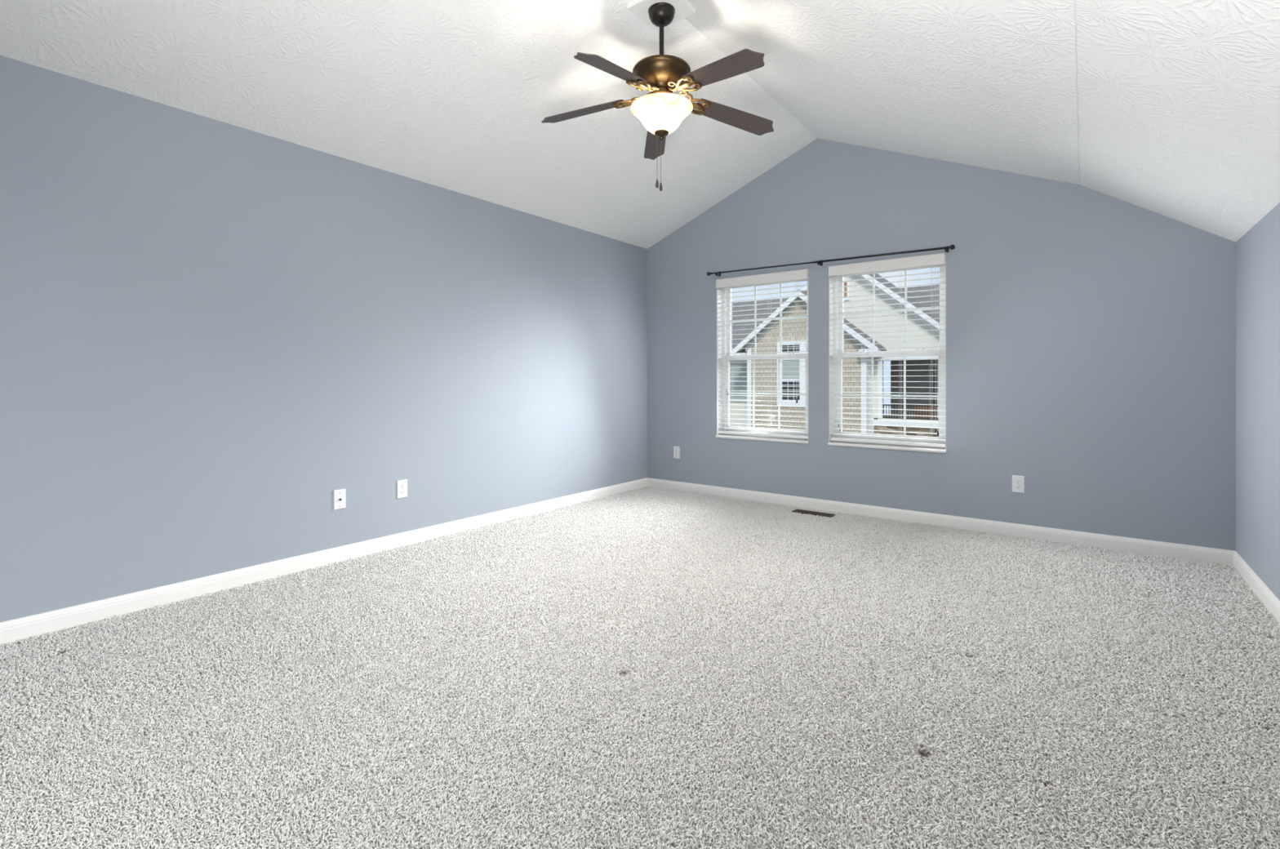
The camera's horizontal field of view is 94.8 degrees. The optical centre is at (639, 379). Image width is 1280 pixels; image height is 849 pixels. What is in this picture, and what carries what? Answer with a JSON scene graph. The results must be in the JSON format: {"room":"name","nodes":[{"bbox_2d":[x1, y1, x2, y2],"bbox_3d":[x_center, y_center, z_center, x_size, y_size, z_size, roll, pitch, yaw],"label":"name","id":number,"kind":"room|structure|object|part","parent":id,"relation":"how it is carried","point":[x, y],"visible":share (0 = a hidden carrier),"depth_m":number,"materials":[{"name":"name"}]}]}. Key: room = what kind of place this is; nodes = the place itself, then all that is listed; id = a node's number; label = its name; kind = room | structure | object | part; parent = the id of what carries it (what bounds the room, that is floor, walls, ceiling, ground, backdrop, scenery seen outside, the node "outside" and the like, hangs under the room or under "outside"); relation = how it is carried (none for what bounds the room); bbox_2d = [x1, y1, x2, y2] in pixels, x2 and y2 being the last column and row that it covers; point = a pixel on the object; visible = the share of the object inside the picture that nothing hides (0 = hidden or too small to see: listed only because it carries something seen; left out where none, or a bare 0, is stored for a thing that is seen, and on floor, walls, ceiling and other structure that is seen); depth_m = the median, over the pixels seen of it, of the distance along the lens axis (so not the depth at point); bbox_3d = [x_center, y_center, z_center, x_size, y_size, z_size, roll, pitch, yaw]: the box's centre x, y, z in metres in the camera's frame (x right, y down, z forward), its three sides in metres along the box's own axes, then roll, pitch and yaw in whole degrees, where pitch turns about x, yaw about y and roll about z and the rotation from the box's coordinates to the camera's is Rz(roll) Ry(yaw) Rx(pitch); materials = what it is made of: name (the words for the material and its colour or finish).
{"room":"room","nodes":[
{"label":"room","id":0,"kind":"room"},
{"bbox_2d":[0,55,647,622],"bbox_3d":[-2.088,-0.045,3.280,0.120,2.680,7.020,0,0,37],"label":"wall","id":1,"kind":"structure","parent":0,"point":[212,331],"depth_m":3.18,"materials":[{"name":"blue paint"}]},
{"bbox_2d":[0,477,647,644],"bbox_3d":[-1.999,1.053,3.287,0.014,0.096,6.900,0,0,37],"label":"baseboard","id":2,"kind":"structure","parent":1,"relation":"attached to","point":[11,631],"depth_m":3.18,"materials":[{"name":"white paint"}]},
{"bbox_2d":[333,488,346,510],"bbox_3d":[-1.804,0.720,3.543,0.016,0.118,0.073,0,0,37],"label":"cable plate","id":3,"kind":"object","parent":1,"relation":"attached to","point":[340,495],"visible":1,"depth_m":3.54,"materials":[{"name":"white plastic"}]},
{"bbox_2d":[396,479,407,498],"bbox_3d":[-1.562,0.717,3.870,0.009,0.118,0.073,0,0,37],"label":"wall outlet","id":4,"kind":"object","parent":1,"relation":"attached to","point":[402,485],"visible":1,"depth_m":3.87,"materials":[{"name":"white plastic"}]},
{"bbox_2d":[0,486,1279,848],"bbox_3d":[-0.291,1.158,1.998,4.494,0.114,7.100,0,0,37],"label":"floor","id":5,"kind":"structure","parent":0,"point":[646,667],"depth_m":2.01,"materials":[{"name":"carpet"}]},
{"bbox_2d":[791,509,835,517],"bbox_3d":[1.416,1.094,4.811,0.330,0.014,0.110,0,0,37],"label":"floor vent","id":6,"kind":"object","parent":5,"relation":"in","point":[806,512],"visible":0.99,"depth_m":4.80,"materials":[{"name":"brown metal"}]},
{"bbox_2d":[0,0,1279,248],"bbox_3d":[-0.327,-1.456,1.950,4.534,1.452,7.020,0,0,37],"label":"ceiling","id":7,"kind":"structure","parent":0,"point":[1179,100],"depth_m":3.02,"materials":[{"name":"white paint"}]},
{"bbox_2d":[541,0,773,191],"bbox_3d":[0.092,-1.526,3.091,1.324,1.037,1.279,0,0,37],"label":"ceiling fan","id":8,"kind":"object","parent":7,"relation":"hanging from","point":[661,111],"visible":1,"depth_m":3.07,"materials":[{"name":"brown wood"}]},
{"bbox_3d":[-0.319,-1.484,3.262,0.498,0.006,0.134,-6,11,16],"label":"blade","id":9,"kind":"part","parent":8,"relation":"part of","materials":[{"name":"brown wood"}]},
{"bbox_3d":[-0.134,-1.462,2.767,0.134,0.006,0.498,15,17,31],"label":"blade","id":10,"kind":"part","parent":8,"relation":"part of","materials":[{"name":"brown wood"}]},
{"bbox_3d":[0.097,-1.470,3.589,0.134,0.006,0.498,-13,-7,-4],"label":"blade","id":11,"kind":"part","parent":8,"relation":"part of","materials":[{"name":"brown wood"}]},
{"bbox_3d":[0.111,-1.169,3.140,0.003,0.234,0.003,0,0,37],"label":"pull chain","id":12,"kind":"part","parent":8,"relation":"part of","materials":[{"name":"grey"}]},
{"bbox_3d":[0.115,-1.386,3.140,0.332,0.136,0.332,0,0,37],"label":"lamp shade","id":13,"kind":"part","parent":8,"relation":"part of","materials":[{"name":"white glass"}]},
{"bbox_3d":[0.394,-1.470,2.787,0.134,0.006,0.498,17,-3,-39],"label":"blade","id":14,"kind":"part","parent":8,"relation":"part of","materials":[{"name":"brown wood"}]},
{"bbox_3d":[0.536,-1.466,3.296,0.498,0.006,0.134,9,-16,-20],"label":"blade","id":15,"kind":"part","parent":8,"relation":"part of","materials":[{"name":"brown wood"}]},
{"bbox_2d":[647,137,1235,551],"bbox_3d":[1.845,-0.423,4.828,4.534,3.437,0.190,0,0,37],"label":"wall","id":16,"kind":"structure","parent":0,"point":[1091,334],"depth_m":4.17,"materials":[{"name":"blue paint"}]},
{"bbox_2d":[673,446,679,458],"bbox_3d":[0.360,0.717,5.823,0.073,0.118,0.009,0,0,37],"label":"wall outlet","id":17,"kind":"object","parent":16,"relation":"attached to","point":[676,449],"visible":1,"depth_m":5.82,"materials":[{"name":"white plastic"}]},
{"bbox_2d":[715,268,808,444],"bbox_3d":[1.128,-0.202,5.351,0.896,1.496,0.194,0,0,37],"label":"window","id":18,"kind":"structure","parent":16,"relation":"in","point":[724,381],"depth_m":5.49,"materials":[{"name":"white plastic"}]},
{"bbox_2d":[715,268,808,439],"bbox_3d":[1.095,-0.219,5.306,0.884,1.449,0.094,0,0,37],"label":"blind","id":19,"kind":"object","parent":18,"relation":"attached to","point":[796,275],"visible":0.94,"depth_m":5.25,"materials":[{"name":"white plastic"}]},
{"bbox_3d":[0.854,-0.212,5.510,0.002,1.415,0.057,0,0,37],"label":"ladder cord","id":20,"kind":"part","parent":19,"relation":"part of","materials":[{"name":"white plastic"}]},
{"bbox_3d":[1.105,0.494,5.321,0.874,0.022,0.058,0,0,37],"label":"rail","id":21,"kind":"part","parent":19,"relation":"part of","materials":[{"name":"white plastic"}]},
{"bbox_3d":[1.164,-0.212,5.277,0.002,1.415,0.057,0,0,37],"label":"ladder cord","id":22,"kind":"part","parent":19,"relation":"part of","materials":[{"name":"white fabric"}]},
{"bbox_3d":[1.371,-0.212,5.121,0.002,1.415,0.057,0,0,37],"label":"ladder cord","id":23,"kind":"part","parent":19,"relation":"part of","materials":[{"name":"white fabric"}]},
{"bbox_3d":[1.370,-0.386,5.081,0.002,1.048,0.002,0,0,37],"label":"lift cord","id":24,"kind":"part","parent":19,"relation":"part of","materials":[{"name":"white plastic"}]},
{"bbox_3d":[1.106,0.533,5.322,0.896,0.026,0.121,0,0,37],"label":"sill","id":25,"kind":"part","parent":18,"relation":"part of","materials":[{"name":"white paint"}]},
{"bbox_3d":[1.153,0.127,5.383,0.822,0.719,0.030,0,0,37],"label":"sash","id":26,"kind":"part","parent":18,"relation":"part of","materials":[{"name":"white plastic"}]},
{"bbox_3d":[1.173,-0.554,5.411,0.822,0.723,0.028,0,0,37],"label":"sash","id":27,"kind":"part","parent":18,"relation":"part of","materials":[{"name":"white plastic"}]},
{"bbox_2d":[706,244,955,275],"bbox_3d":[1.477,-0.982,4.931,2.082,0.075,0.088,0,0,37],"label":"curtain rod","id":28,"kind":"object","parent":16,"relation":"attached to","point":[952,246],"visible":1,"depth_m":4.74,"materials":[{"name":"black metal"}]},
{"bbox_2d":[827,252,946,453],"bbox_3d":[1.976,-0.202,4.711,0.883,1.496,0.194,0,0,37],"label":"window","id":29,"kind":"structure","parent":16,"relation":"in","point":[833,375],"depth_m":4.76,"materials":[{"name":"white plastic"}]},
{"bbox_2d":[828,253,945,447],"bbox_3d":[1.942,-0.219,4.667,0.871,1.449,0.094,0,0,37],"label":"blind","id":30,"kind":"object","parent":29,"relation":"attached to","point":[932,260],"visible":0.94,"depth_m":4.65,"materials":[{"name":"white plastic"}]},
{"bbox_3d":[1.679,-0.212,4.888,0.002,1.415,0.057,0,0,37],"label":"ladder cord","id":31,"kind":"part","parent":30,"relation":"part of","materials":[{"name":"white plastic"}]},
{"bbox_3d":[1.850,-0.212,4.759,0.002,1.415,0.057,0,0,37],"label":"ladder cord","id":32,"kind":"part","parent":30,"relation":"part of","materials":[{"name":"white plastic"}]},
{"bbox_3d":[1.953,0.494,4.681,0.861,0.022,0.058,0,0,37],"label":"rail","id":33,"kind":"part","parent":30,"relation":"part of","materials":[{"name":"white plastic"}]},
{"bbox_3d":[2.221,-0.212,4.479,0.002,1.415,0.057,0,0,37],"label":"ladder cord","id":34,"kind":"part","parent":30,"relation":"part of","materials":[{"name":"white fabric"}]},
{"bbox_3d":[1.954,0.533,4.682,0.883,0.026,0.121,0,0,37],"label":"sill","id":35,"kind":"part","parent":29,"relation":"part of","materials":[{"name":"white paint"}]},
{"bbox_3d":[2.000,0.127,4.743,0.809,0.719,0.030,0,0,37],"label":"sash","id":36,"kind":"part","parent":29,"relation":"part of","materials":[{"name":"white plastic"}]},
{"bbox_3d":[2.021,-0.554,4.771,0.809,0.723,0.028,0,0,37],"label":"sash","id":37,"kind":"part","parent":29,"relation":"part of","materials":[{"name":"white plastic"}]},
{"bbox_2d":[647,477,1235,566],"bbox_3d":[1.783,1.053,4.746,4.294,0.096,0.014,0,0,37],"label":"baseboard","id":38,"kind":"structure","parent":16,"relation":"attached to","point":[1154,548],"depth_m":4.24,"materials":[{"name":"white paint"}]},
{"bbox_2d":[1012,475,1024,493],"bbox_3d":[2.638,0.727,4.104,0.073,0.118,0.009,0,0,37],"label":"wall outlet","id":39,"kind":"object","parent":16,"relation":"attached to","point":[1018,482],"visible":1,"depth_m":4.10,"materials":[{"name":"white plastic"}]},
{"bbox_2d":[1015,484,1021,488],"bbox_3d":[2.637,0.747,4.103,0.034,0.029,0.004,0,0,37],"label":"receptacle","id":40,"kind":"object","parent":39,"relation":"attached to","point":[1017,486],"depth_m":4.10,"materials":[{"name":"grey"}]},
{"bbox_2d":[1015,479,1021,483],"bbox_3d":[2.637,0.708,4.103,0.034,0.029,0.004,0,0,37],"label":"receptacle","id":41,"kind":"object","parent":39,"relation":"attached to","point":[1017,481],"depth_m":4.10,"materials":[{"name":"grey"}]},
{"bbox_2d":[1074,0,1079,184],"bbox_3d":[1.571,-1.296,2.121,0.012,0.007,4.450,0,0,37],"label":"trim","id":42,"kind":"structure","parent":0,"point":[1075,12],"depth_m":2.54,"materials":[{"name":"white paint"}]},
{"bbox_2d":[1235,202,1279,599],"bbox_3d":[1.435,0.218,0.621,0.120,2.155,7.020,0,0,37],"label":"wall","id":43,"kind":"structure","parent":0,"point":[1258,251],"depth_m":3.01,"materials":[{"name":"blue paint"}]},
{"bbox_2d":[1232,551,1279,624],"bbox_3d":[1.418,1.053,0.709,0.014,0.096,6.900,0,0,37],"label":"baseboard","id":44,"kind":"structure","parent":43,"relation":"attached to","point":[1261,590],"depth_m":2.97,"materials":[{"name":"white paint"}]},
{"label":"outside","id":45,"kind":"structure","parent":0,"visible":0},
{"bbox_3d":[21.277,4.395,34.142,120.000,0.200,69.600,0,0,37],"label":"ground","id":46,"kind":"structure","parent":45,"visible":0},
{"bbox_2d":[729,273,939,437],"bbox_3d":[9.866,-0.555,29.148,20.600,9.700,9.720,0,0,37],"label":"house","id":47,"kind":"structure","parent":46,"relation":"on","point":[788,368],"depth_m":25.57,"materials":[{"name":"beige"}]},
{"bbox_2d":[729,362,746,399],"bbox_3d":[4.955,0.060,29.256,2.130,1.830,0.025,0,0,37],"label":"window shade","id":48,"kind":"object","parent":47,"relation":"hanging from","point":[739,383],"depth_m":29.26,"materials":[{"name":"grey fabric"}]},
{"bbox_2d":[782,360,798,378],"bbox_3d":[6.665,-0.460,25.977,0.810,0.850,0.020,0,0,37],"label":"window shade","id":49,"kind":"object","parent":47,"relation":"hanging from","point":[788,367],"depth_m":26.00,"materials":[{"name":"grey fabric"}]},
{"bbox_3d":[6.665,-1.375,25.977,0.810,0.320,0.020,0,0,37],"label":"transom pane","id":50,"kind":"part","parent":47,"relation":"part of","materials":[{"name":"grey"}]},
{"bbox_3d":[6.665,0.465,25.977,0.810,0.840,0.020,0,0,37],"label":"pane","id":51,"kind":"part","parent":47,"relation":"part of","materials":[{"name":"grey glass"}]},
{"bbox_3d":[7.100,-0.285,25.623,2.390,2.880,0.080,0,0,37],"label":"window casing","id":52,"kind":"part","parent":47,"relation":"part of","materials":[{"name":"white"}]},
{"bbox_2d":[844,280,849,300],"bbox_3d":[8.689,-3.855,25.439,0.710,0.860,0.060,0,0,37],"label":"gable vent","id":53,"kind":"object","parent":47,"relation":"attached to","point":[846,283],"depth_m":25.28,"materials":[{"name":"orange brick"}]},
{"bbox_3d":[12.143,1.303,22.951,5.100,0.565,0.050,0,0,37],"label":"porch railing","id":54,"kind":"part","parent":47,"relation":"part of","materials":[{"name":"grey wood"}]},
{"bbox_2d":[915,406,936,418],"bbox_3d":[11.687,1.345,24.091,0.700,0.500,0.400,0,0,37],"label":"railing","id":55,"kind":"object","parent":47,"relation":"on","point":[917,407],"depth_m":23.93,"materials":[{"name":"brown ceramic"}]},
{"bbox_3d":[13.186,0.470,25.678,1.080,2.250,0.060,0,0,37],"label":"porch door","id":56,"kind":"part","parent":47,"relation":"part of","materials":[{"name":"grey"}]},
{"bbox_3d":[13.195,0.515,25.690,0.920,2.160,0.030,0,0,37],"label":"door glass","id":57,"kind":"part","parent":47,"relation":"part of","materials":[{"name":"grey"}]},
{"bbox_3d":[12.551,0.245,24.754,0.100,2.700,0.100,0,0,37],"label":"porch post","id":58,"kind":"part","parent":47,"relation":"part of","materials":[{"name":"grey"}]}
]}

